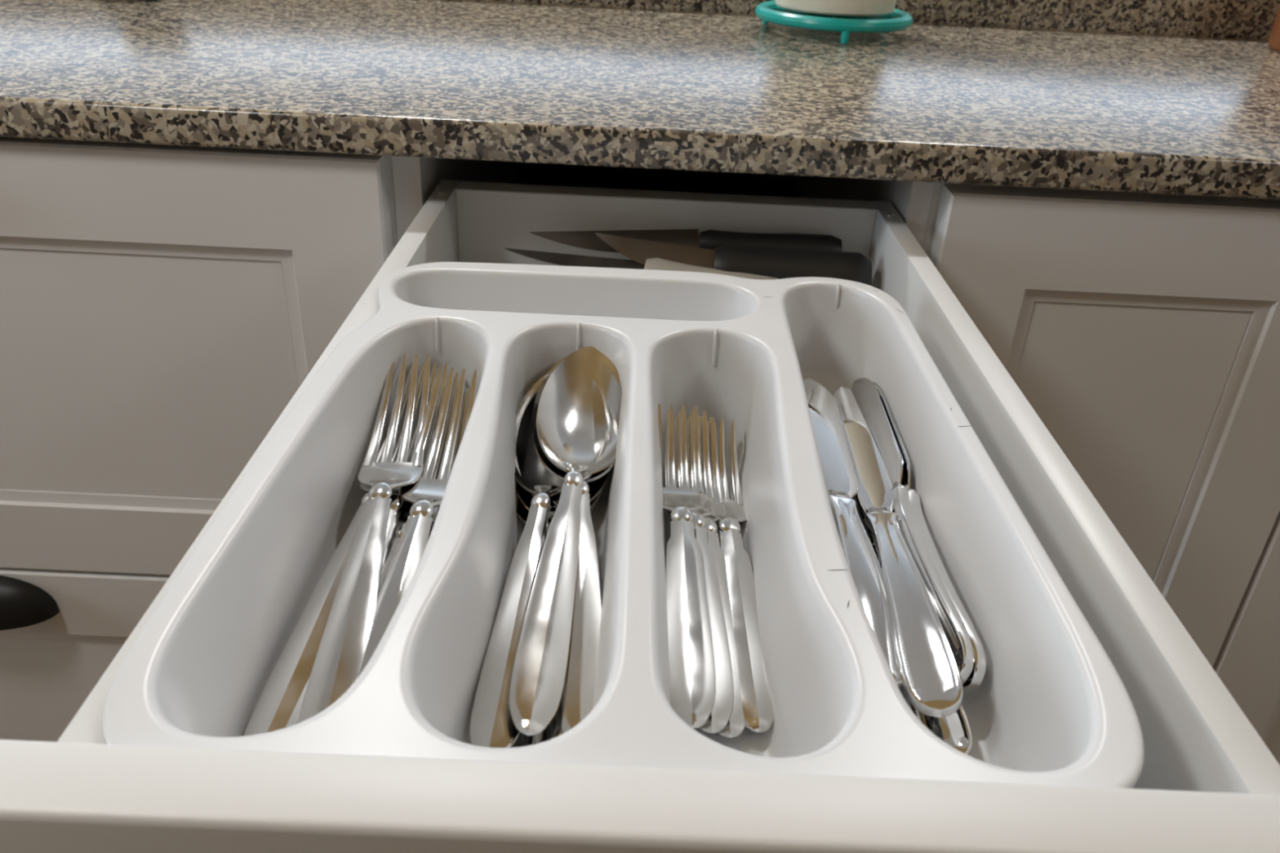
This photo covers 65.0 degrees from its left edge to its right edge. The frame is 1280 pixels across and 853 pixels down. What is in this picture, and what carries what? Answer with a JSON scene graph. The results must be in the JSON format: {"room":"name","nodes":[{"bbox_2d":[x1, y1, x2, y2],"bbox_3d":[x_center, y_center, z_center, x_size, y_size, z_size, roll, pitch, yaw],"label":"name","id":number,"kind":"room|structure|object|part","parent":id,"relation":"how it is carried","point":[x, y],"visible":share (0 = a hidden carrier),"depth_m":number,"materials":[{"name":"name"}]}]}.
{"room":"kitchen","nodes":[
{"label":"kitchen","id":0,"kind":"room"},
{"bbox_3d":[-0.032,0.405,1.373,8.200,0.100,7.000,3,29,-1],"label":"floor","id":1,"kind":"structure","parent":0,"visible":0},
{"bbox_2d":[0,136,397,742],"bbox_3d":[-0.473,0.086,0.950,0.630,0.829,0.500,3,29,-1],"label":"base cabinet","id":2,"kind":"object","parent":1,"relation":"on","point":[162,307],"visible":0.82,"depth_m":0.62,"materials":[{"name":"paint"}]},
{"bbox_3d":[-0.464,0.122,0.698,0.102,0.032,0.024,3,29,-1],"label":"cup pull","id":3,"kind":"part","parent":2,"relation":"part of","materials":[{"name":"black metal"}]},
{"bbox_3d":[-0.473,0.279,0.815,0.483,0.296,0.014,3,29,-1],"label":"panel","id":4,"kind":"part","parent":2,"relation":"part of","materials":[{"name":"paint"}]},
{"bbox_3d":[-0.473,0.281,0.812,0.611,0.424,0.020,3,29,-1],"label":"drawer","id":5,"kind":"part","parent":2,"relation":"part of","materials":[{"name":"paint"}]},
{"bbox_3d":[-0.456,-0.038,0.637,0.483,0.170,0.014,3,29,-1],"label":"panel","id":6,"kind":"part","parent":2,"relation":"part of","materials":[{"name":"paint"}]},
{"bbox_2d":[0,155,1279,852],"bbox_3d":[-0.002,0.162,0.756,0.318,0.729,0.900,3,29,-1],"label":"drawer","id":7,"kind":"object","parent":1,"relation":"on","point":[1208,782],"visible":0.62,"depth_m":0.21,"materials":[{"name":"paint"}]},
{"bbox_3d":[-0.122,-0.005,0.436,0.012,0.078,0.462,3,29,-1],"label":"panel","id":8,"kind":"part","parent":7,"relation":"part of","materials":[{"name":"white plastic"}]},
{"bbox_2d":[102,262,1144,788],"bbox_3d":[-0.003,0.021,0.364,0.249,0.050,0.316,3,29,-1],"label":"tray","id":9,"kind":"object","parent":7,"relation":"in","point":[1050,706],"visible":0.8,"depth_m":0.30,"materials":[{"name":"white plastic"}]},
{"bbox_2d":[243,362,448,736],"bbox_3d":[-0.096,0.033,0.345,0.023,0.027,0.198,5,29,3],"label":"fork","id":10,"kind":"object","parent":9,"relation":"in","point":[283,689],"visible":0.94,"depth_m":0.30,"materials":[{"name":"silver metal"}]},
{"bbox_3d":[-0.098,0.059,0.309,0.016,0.008,0.110,1,33,4],"label":"handle","id":11,"kind":"part","parent":10,"relation":"part of","materials":[{"name":"silver metal"}]},
{"bbox_2d":[297,354,430,723],"bbox_3d":[-0.090,0.030,0.339,0.023,0.027,0.198,1,29,-4],"label":"fork","id":12,"kind":"object","parent":9,"relation":"in","point":[337,664],"visible":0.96,"depth_m":0.32,"materials":[{"name":"silver metal"}]},
{"bbox_3d":[-0.087,0.057,0.303,0.016,0.008,0.110,0,33,-5],"label":"handle","id":13,"kind":"part","parent":12,"relation":"part of","materials":[{"name":"silver metal"}]},
{"bbox_2d":[285,372,458,728],"bbox_3d":[-0.090,0.034,0.346,0.023,0.021,0.199,4,29,2],"label":"fork","id":14,"kind":"object","parent":9,"relation":"in","point":[397,501],"visible":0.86,"depth_m":0.35,"materials":[{"name":"silver metal"}]},
{"bbox_3d":[-0.091,0.060,0.310,0.016,0.008,0.110,3,31,1],"label":"handle","id":15,"kind":"part","parent":14,"relation":"part of","materials":[{"name":"silver metal"}]},
{"bbox_2d":[358,366,477,676],"bbox_3d":[-0.074,0.036,0.334,0.023,0.027,0.199,1,29,-3],"label":"fork","id":16,"kind":"object","parent":9,"relation":"in","point":[426,494],"visible":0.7,"depth_m":0.36,"materials":[{"name":"silver metal"}]},
{"bbox_3d":[-0.075,0.063,0.298,0.016,0.008,0.110,5,33,-4],"label":"handle","id":17,"kind":"part","parent":16,"relation":"part of","materials":[{"name":"silver metal"}]},
{"bbox_2d":[377,384,469,597],"bbox_3d":[-0.079,0.043,0.334,0.023,0.027,0.199,2,29,-2],"label":"fork","id":18,"kind":"object","parent":9,"relation":"in","point":[405,508],"visible":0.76,"depth_m":0.39,"materials":[{"name":"silver metal"}]},
{"bbox_3d":[-0.081,0.070,0.299,0.016,0.008,0.110,5,33,-2],"label":"handle","id":19,"kind":"part","parent":18,"relation":"part of","materials":[{"name":"silver metal"}]},
{"bbox_2d":[469,373,606,747],"bbox_3d":[-0.036,0.033,0.348,0.038,0.025,0.195,4,29,2],"label":"spoon","id":20,"kind":"object","parent":9,"relation":"in","point":[491,723],"visible":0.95,"depth_m":0.32,"materials":[{"name":"silver metal"}]},
{"bbox_3d":[-0.038,0.059,0.311,0.016,0.010,0.105,1,32,3],"label":"handle","id":21,"kind":"part","parent":20,"relation":"part of","materials":[{"name":"silver metal"}]},
{"bbox_2d":[514,373,606,496],"bbox_3d":[-0.032,0.002,0.399,0.038,0.016,0.077,1,32,3],"label":"bowl","id":22,"kind":"object","parent":20,"relation":"on","point":[535,478],"depth_m":0.39,"materials":[{"name":"silver metal"}]},
{"bbox_2d":[511,497,598,747],"bbox_3d":[-0.029,0.046,0.343,0.038,0.022,0.195,0,29,-5],"label":"spoon","id":23,"kind":"object","parent":9,"relation":"in","point":[522,513],"visible":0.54,"depth_m":0.37,"materials":[{"name":"silver metal"}]},
{"bbox_3d":[-0.030,0.071,0.305,0.016,0.010,0.105,1,31,-3],"label":"handle","id":24,"kind":"part","parent":23,"relation":"part of","materials":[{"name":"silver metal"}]},
{"bbox_2d":[516,497,598,524],"bbox_3d":[-0.033,0.015,0.394,0.038,0.016,0.077,1,31,-3],"label":"bowl","id":25,"kind":"object","parent":23,"relation":"on","point":[522,513],"depth_m":0.37,"materials":[{"name":"silver metal"}]},
{"bbox_2d":[515,481,604,746],"bbox_3d":[-0.028,0.042,0.345,0.038,0.023,0.195,1,29,-4],"label":"spoon","id":26,"kind":"object","parent":9,"relation":"in","point":[523,495],"visible":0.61,"depth_m":0.37,"materials":[{"name":"silver metal"}]},
{"bbox_3d":[-0.027,0.068,0.308,0.016,0.010,0.105,1,32,-4],"label":"handle","id":27,"kind":"part","parent":26,"relation":"part of","materials":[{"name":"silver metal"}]},
{"bbox_2d":[515,481,604,521],"bbox_3d":[-0.031,0.011,0.396,0.038,0.016,0.077,1,32,-4],"label":"bowl","id":28,"kind":"object","parent":26,"relation":"on","point":[524,496],"depth_m":0.37,"materials":[{"name":"silver metal"}]},
{"bbox_2d":[515,392,611,744],"bbox_3d":[-0.028,0.038,0.347,0.038,0.024,0.195,1,29,-3],"label":"spoon","id":29,"kind":"object","parent":9,"relation":"in","point":[552,731],"visible":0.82,"depth_m":0.38,"materials":[{"name":"silver metal"}]},
{"bbox_3d":[-0.024,0.064,0.310,0.016,0.010,0.105,1,32,-4],"label":"handle","id":30,"kind":"part","parent":29,"relation":"part of","materials":[{"name":"silver metal"}]},
{"bbox_2d":[515,392,611,509],"bbox_3d":[-0.030,0.007,0.398,0.038,0.016,0.077,1,32,-4],"label":"bowl","id":31,"kind":"object","parent":29,"relation":"on","point":[596,486],"depth_m":0.39,"materials":[{"name":"silver metal"}]},
{"bbox_2d":[531,355,622,734],"bbox_3d":[-0.022,0.028,0.352,0.038,0.028,0.195,1,29,-3],"label":"spoon","id":32,"kind":"object","parent":9,"relation":"in","point":[576,703],"visible":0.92,"depth_m":0.32,"materials":[{"name":"silver metal"}]},
{"bbox_2d":[508,346,620,735],"bbox_3d":[-0.027,0.025,0.351,0.038,0.028,0.195,5,29,4],"label":"spoon","id":33,"kind":"object","parent":32,"relation":"on","point":[565,424],"visible":0.93,"depth_m":0.33,"materials":[{"name":"silver metal"}]},
{"bbox_3d":[-0.027,0.052,0.314,0.016,0.010,0.105,10,33,-3],"label":"handle","id":34,"kind":"part","parent":33,"relation":"part of","materials":[{"name":"silver metal"}]},
{"bbox_2d":[536,346,620,474],"bbox_3d":[-0.021,-0.006,0.402,0.038,0.016,0.077,10,33,-3],"label":"bowl","id":35,"kind":"object","parent":33,"relation":"on","point":[565,424],"depth_m":0.40,"materials":[{"name":"silver metal"}]},
{"bbox_2d":[531,355,622,482],"bbox_3d":[-0.024,-0.003,0.402,0.038,0.016,0.077,-2,33,-2],"label":"bowl","id":36,"kind":"object","parent":32,"relation":"on","point":[611,389],"depth_m":0.41,"materials":[{"name":"silver metal"}]},
{"bbox_3d":[-0.019,0.056,0.316,0.015,0.010,0.105,-2,33,-2],"label":"handle","id":37,"kind":"part","parent":32,"relation":"part of","materials":[{"name":"silver metal"}]},
{"bbox_2d":[657,404,715,728],"bbox_3d":[0.015,0.038,0.345,0.020,0.015,0.162,2,30,-1],"label":"fork","id":38,"kind":"object","parent":9,"relation":"in","point":[692,678],"visible":0.83,"depth_m":0.32,"materials":[{"name":"silver metal"}]},
{"bbox_3d":[0.015,0.058,0.316,0.016,0.008,0.090,2,30,-1],"label":"handle","id":39,"kind":"part","parent":38,"relation":"part of","materials":[{"name":"silver metal"}]},
{"bbox_2d":[664,409,733,733],"bbox_3d":[0.020,0.041,0.349,0.020,0.015,0.162,2,30,-2],"label":"fork","id":40,"kind":"object","parent":9,"relation":"in","point":[720,715],"visible":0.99,"depth_m":0.33,"materials":[{"name":"silver metal"}]},
{"bbox_3d":[0.020,0.061,0.320,0.016,0.008,0.090,2,30,-2],"label":"handle","id":41,"kind":"part","parent":40,"relation":"part of","materials":[{"name":"silver metal"}]},
{"bbox_2d":[674,414,745,737],"bbox_3d":[0.025,0.042,0.352,0.020,0.017,0.162,1,29,-3],"label":"fork","id":42,"kind":"object","parent":9,"relation":"in","point":[735,726],"visible":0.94,"depth_m":0.35,"materials":[{"name":"silver metal"}]},
{"bbox_3d":[0.025,0.063,0.323,0.016,0.008,0.090,3,30,-3],"label":"handle","id":43,"kind":"part","parent":42,"relation":"part of","materials":[{"name":"silver metal"}]},
{"bbox_2d":[697,415,773,733],"bbox_3d":[0.032,0.043,0.355,0.020,0.017,0.162,2,29,-2],"label":"fork","id":44,"kind":"object","parent":9,"relation":"in","point":[757,704],"visible":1,"depth_m":0.33,"materials":[{"name":"silver metal"}]},
{"bbox_3d":[0.033,0.063,0.326,0.016,0.008,0.090,7,29,-5],"label":"handle","id":45,"kind":"part","parent":44,"relation":"part of","materials":[{"name":"silver metal"}]},
{"bbox_2d":[802,377,902,687],"bbox_3d":[0.075,0.026,0.378,0.021,0.009,0.198,4,29,1],"label":"knife","id":46,"kind":"object","parent":9,"relation":"in","point":[840,473],"visible":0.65,"depth_m":0.36,"materials":[{"name":"silver metal"}]},
{"bbox_3d":[0.077,0.003,0.421,0.020,0.002,0.100,10,29,-4],"label":"blade","id":47,"kind":"part","parent":46,"relation":"part of","materials":[{"name":"silver metal"}]},
{"bbox_3d":[0.073,0.051,0.332,0.017,0.008,0.094,10,29,-4],"label":"handle","id":48,"kind":"part","parent":46,"relation":"part of","materials":[{"name":"silver metal"}]},
{"bbox_2d":[831,386,963,717],"bbox_3d":[0.089,0.029,0.372,0.018,0.012,0.213,4,29,2],"label":"knife","id":49,"kind":"object","parent":9,"relation":"in","point":[930,674],"visible":1,"depth_m":0.32,"materials":[{"name":"silver metal"}]},
{"bbox_3d":[0.092,0.007,0.419,0.017,0.002,0.110,-3,27,5],"label":"blade","id":50,"kind":"part","parent":49,"relation":"part of","materials":[{"name":"silver metal"}]},
{"bbox_3d":[0.086,0.056,0.322,0.017,0.008,0.099,-4,27,5],"label":"handle","id":51,"kind":"part","parent":49,"relation":"part of","materials":[{"name":"silver metal"}]},
{"bbox_2d":[851,494,973,755],"bbox_3d":[0.085,0.046,0.366,0.018,0.008,0.192,1,30,-3],"label":"knife","id":52,"kind":"object","parent":9,"relation":"in","point":[954,730],"visible":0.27,"depth_m":0.29,"materials":[{"name":"silver metal"}]},
{"bbox_3d":[0.084,0.022,0.410,0.017,0.002,0.092,1,30,-3],"label":"blade","id":53,"kind":"part","parent":52,"relation":"part of","materials":[{"name":"silver metal"}]},
{"bbox_3d":[0.086,0.070,0.325,0.017,0.008,0.096,1,30,-3],"label":"handle","id":54,"kind":"part","parent":52,"relation":"part of","materials":[{"name":"silver metal"}]},
{"bbox_2d":[851,377,974,684],"bbox_3d":[0.096,0.027,0.381,0.012,0.018,0.192,3,29,0],"label":"knife","id":55,"kind":"object","parent":9,"relation":"in","point":[864,392],"visible":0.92,"depth_m":0.36,"materials":[{"name":"silver metal"}]},
{"bbox_3d":[0.099,0.002,0.425,0.002,0.017,0.091,28,27,-14],"label":"blade","id":56,"kind":"part","parent":55,"relation":"part of","materials":[{"name":"silver metal"}]},
{"bbox_3d":[0.095,0.051,0.340,0.008,0.017,0.096,28,27,-14],"label":"handle","id":57,"kind":"part","parent":55,"relation":"part of","materials":[{"name":"silver metal"}]},
{"bbox_2d":[871,381,986,692],"bbox_3d":[0.100,0.029,0.382,0.011,0.019,0.192,3,29,0],"label":"knife","id":58,"kind":"object","parent":9,"relation":"in","point":[975,677],"visible":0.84,"depth_m":0.34,"materials":[{"name":"silver metal"}]},
{"bbox_3d":[0.103,0.003,0.426,0.002,0.017,0.091,20,28,-10],"label":"blade","id":59,"kind":"part","parent":58,"relation":"part of","materials":[{"name":"silver metal"}]},
{"bbox_3d":[0.100,0.053,0.341,0.008,0.017,0.096,20,28,-10],"label":"handle","id":60,"kind":"part","parent":58,"relation":"part of","materials":[{"name":"silver metal"}]},
{"bbox_2d":[0,0,1279,199],"bbox_3d":[0.006,-0.276,0.770,2.600,0.022,0.519,3,29,-1],"label":"countertop","id":61,"kind":"structure","parent":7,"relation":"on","point":[454,79],"depth_m":0.63,"materials":[{"name":"stone"}]},
{"bbox_2d":[142,0,158,1],"bbox_3d":[-0.445,-0.415,0.876,0.054,0.075,0.060,3,29,-1],"label":"countertop appliance","id":62,"kind":"object","parent":61,"relation":"on","point":[143,0],"visible":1,"depth_m":0.88,"materials":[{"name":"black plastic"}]},
{"bbox_2d":[755,0,912,44],"bbox_3d":[0.178,-0.501,0.813,0.138,0.343,0.138,3,29,-1],"label":"paper towel holder","id":63,"kind":"object","parent":61,"relation":"on","point":[767,11],"visible":0.79,"depth_m":0.84,"materials":[{"name":"teal metal"}]},
{"bbox_2d":[775,0,896,16],"bbox_3d":[0.178,-0.490,0.820,0.104,0.279,0.104,3,29,-1],"label":"paper towel roll","id":64,"kind":"object","parent":63,"relation":"on","point":[837,7],"visible":1,"depth_m":0.84,"materials":[{"name":"white paper"}]},
{"bbox_2d":[485,0,1279,39],"bbox_3d":[0.011,-0.437,0.992,2.600,0.082,0.026,3,29,-1],"label":"backsplash","id":65,"kind":"structure","parent":61,"relation":"attached to","point":[1231,19],"depth_m":0.99,"materials":[{"name":"stone"}]},
{"bbox_2d":[1267,5,1279,52],"bbox_3d":[0.633,-0.412,0.888,0.096,0.157,0.096,3,29,-1],"label":"canister","id":66,"kind":"object","parent":61,"relation":"on","point":[1273,42],"visible":1,"depth_m":0.92,"materials":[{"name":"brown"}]},
{"bbox_3d":[0.004,0.132,0.234,0.318,0.128,0.020,3,29,-1],"label":"drawer","id":67,"kind":"part","parent":7,"relation":"part of","materials":[{"name":"paint"}]},
{"bbox_2d":[504,248,778,279],"bbox_3d":[0.001,-0.088,0.585,0.169,0.021,0.020,7,29,7],"label":"kitchen knife","id":68,"kind":"object","parent":7,"relation":"in","point":[560,259],"visible":0.39,"depth_m":0.58,"materials":[{"name":"silver metal"}]},
{"bbox_3d":[-0.040,-0.098,0.589,0.087,0.006,0.010,9,30,11],"label":"blade","id":69,"kind":"part","parent":68,"relation":"part of","materials":[{"name":"silver metal"}]},
{"bbox_3d":[0.043,-0.083,0.579,0.083,0.021,0.019,6,29,6],"label":"handle","id":70,"kind":"part","parent":68,"relation":"part of","materials":[{"name":"beige plastic"}]},
{"bbox_3d":[0.014,-0.107,0.631,0.254,0.078,0.018,3,29,-1],"label":"panel","id":71,"kind":"part","parent":7,"relation":"part of","materials":[{"name":"white plastic"}]},
{"bbox_2d":[529,229,842,252],"bbox_3d":[0.028,-0.110,0.600,0.186,0.015,0.017,2,29,-2],"label":"kitchen knife","id":72,"kind":"object","parent":7,"relation":"in","point":[712,239],"visible":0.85,"depth_m":0.60,"materials":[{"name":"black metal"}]},
{"bbox_3d":[-0.015,-0.111,0.596,0.101,0.011,0.013,-1,30,-7],"label":"blade","id":73,"kind":"part","parent":72,"relation":"part of","materials":[{"name":"silver metal"}]},
{"bbox_3d":[0.078,-0.108,0.603,0.085,0.015,0.016,3,29,-1],"label":"handle","id":74,"kind":"part","parent":72,"relation":"part of","materials":[{"name":"black plastic"}]},
{"bbox_2d":[595,232,871,285],"bbox_3d":[0.054,-0.092,0.585,0.161,0.028,0.026,3,29,-1],"label":"kitchen knife","id":75,"kind":"object","parent":7,"relation":"in","point":[778,264],"visible":0.74,"depth_m":0.58,"materials":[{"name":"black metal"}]},
{"bbox_3d":[0.009,-0.100,0.584,0.071,0.018,0.014,3,29,-1],"label":"blade","id":76,"kind":"part","parent":75,"relation":"part of","materials":[{"name":"silver metal"}]},
{"bbox_3d":[0.088,-0.090,0.586,0.092,0.026,0.026,3,29,-1],"label":"handle","id":77,"kind":"part","parent":75,"relation":"part of","materials":[{"name":"black plastic"}]},
{"bbox_3d":[0.144,0.007,0.438,0.012,0.078,0.462,3,29,-1],"label":"panel","id":78,"kind":"part","parent":7,"relation":"part of","materials":[{"name":"white plastic"}]},
{"bbox_2d":[922,182,1279,764],"bbox_3d":[0.380,0.120,0.969,0.452,0.829,0.475,3,29,-1],"label":"base cabinet","id":79,"kind":"object","parent":1,"relation":"on","point":[1141,330],"visible":0.42,"depth_m":0.61,"materials":[{"name":"paint"}]},
{"bbox_3d":[0.286,0.182,0.748,0.130,0.590,0.014,3,29,-1],"label":"panel","id":80,"kind":"part","parent":79,"relation":"part of","materials":[{"name":"paint"}]},
{"bbox_3d":[0.508,0.194,0.748,0.182,0.717,0.020,3,29,-1],"label":"door","id":81,"kind":"part","parent":79,"relation":"part of","materials":[{"name":"paint"}]},
{"bbox_3d":[0.508,0.193,0.750,0.055,0.590,0.014,3,29,-1],"label":"panel","id":82,"kind":"part","parent":79,"relation":"part of","materials":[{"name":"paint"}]}
]}

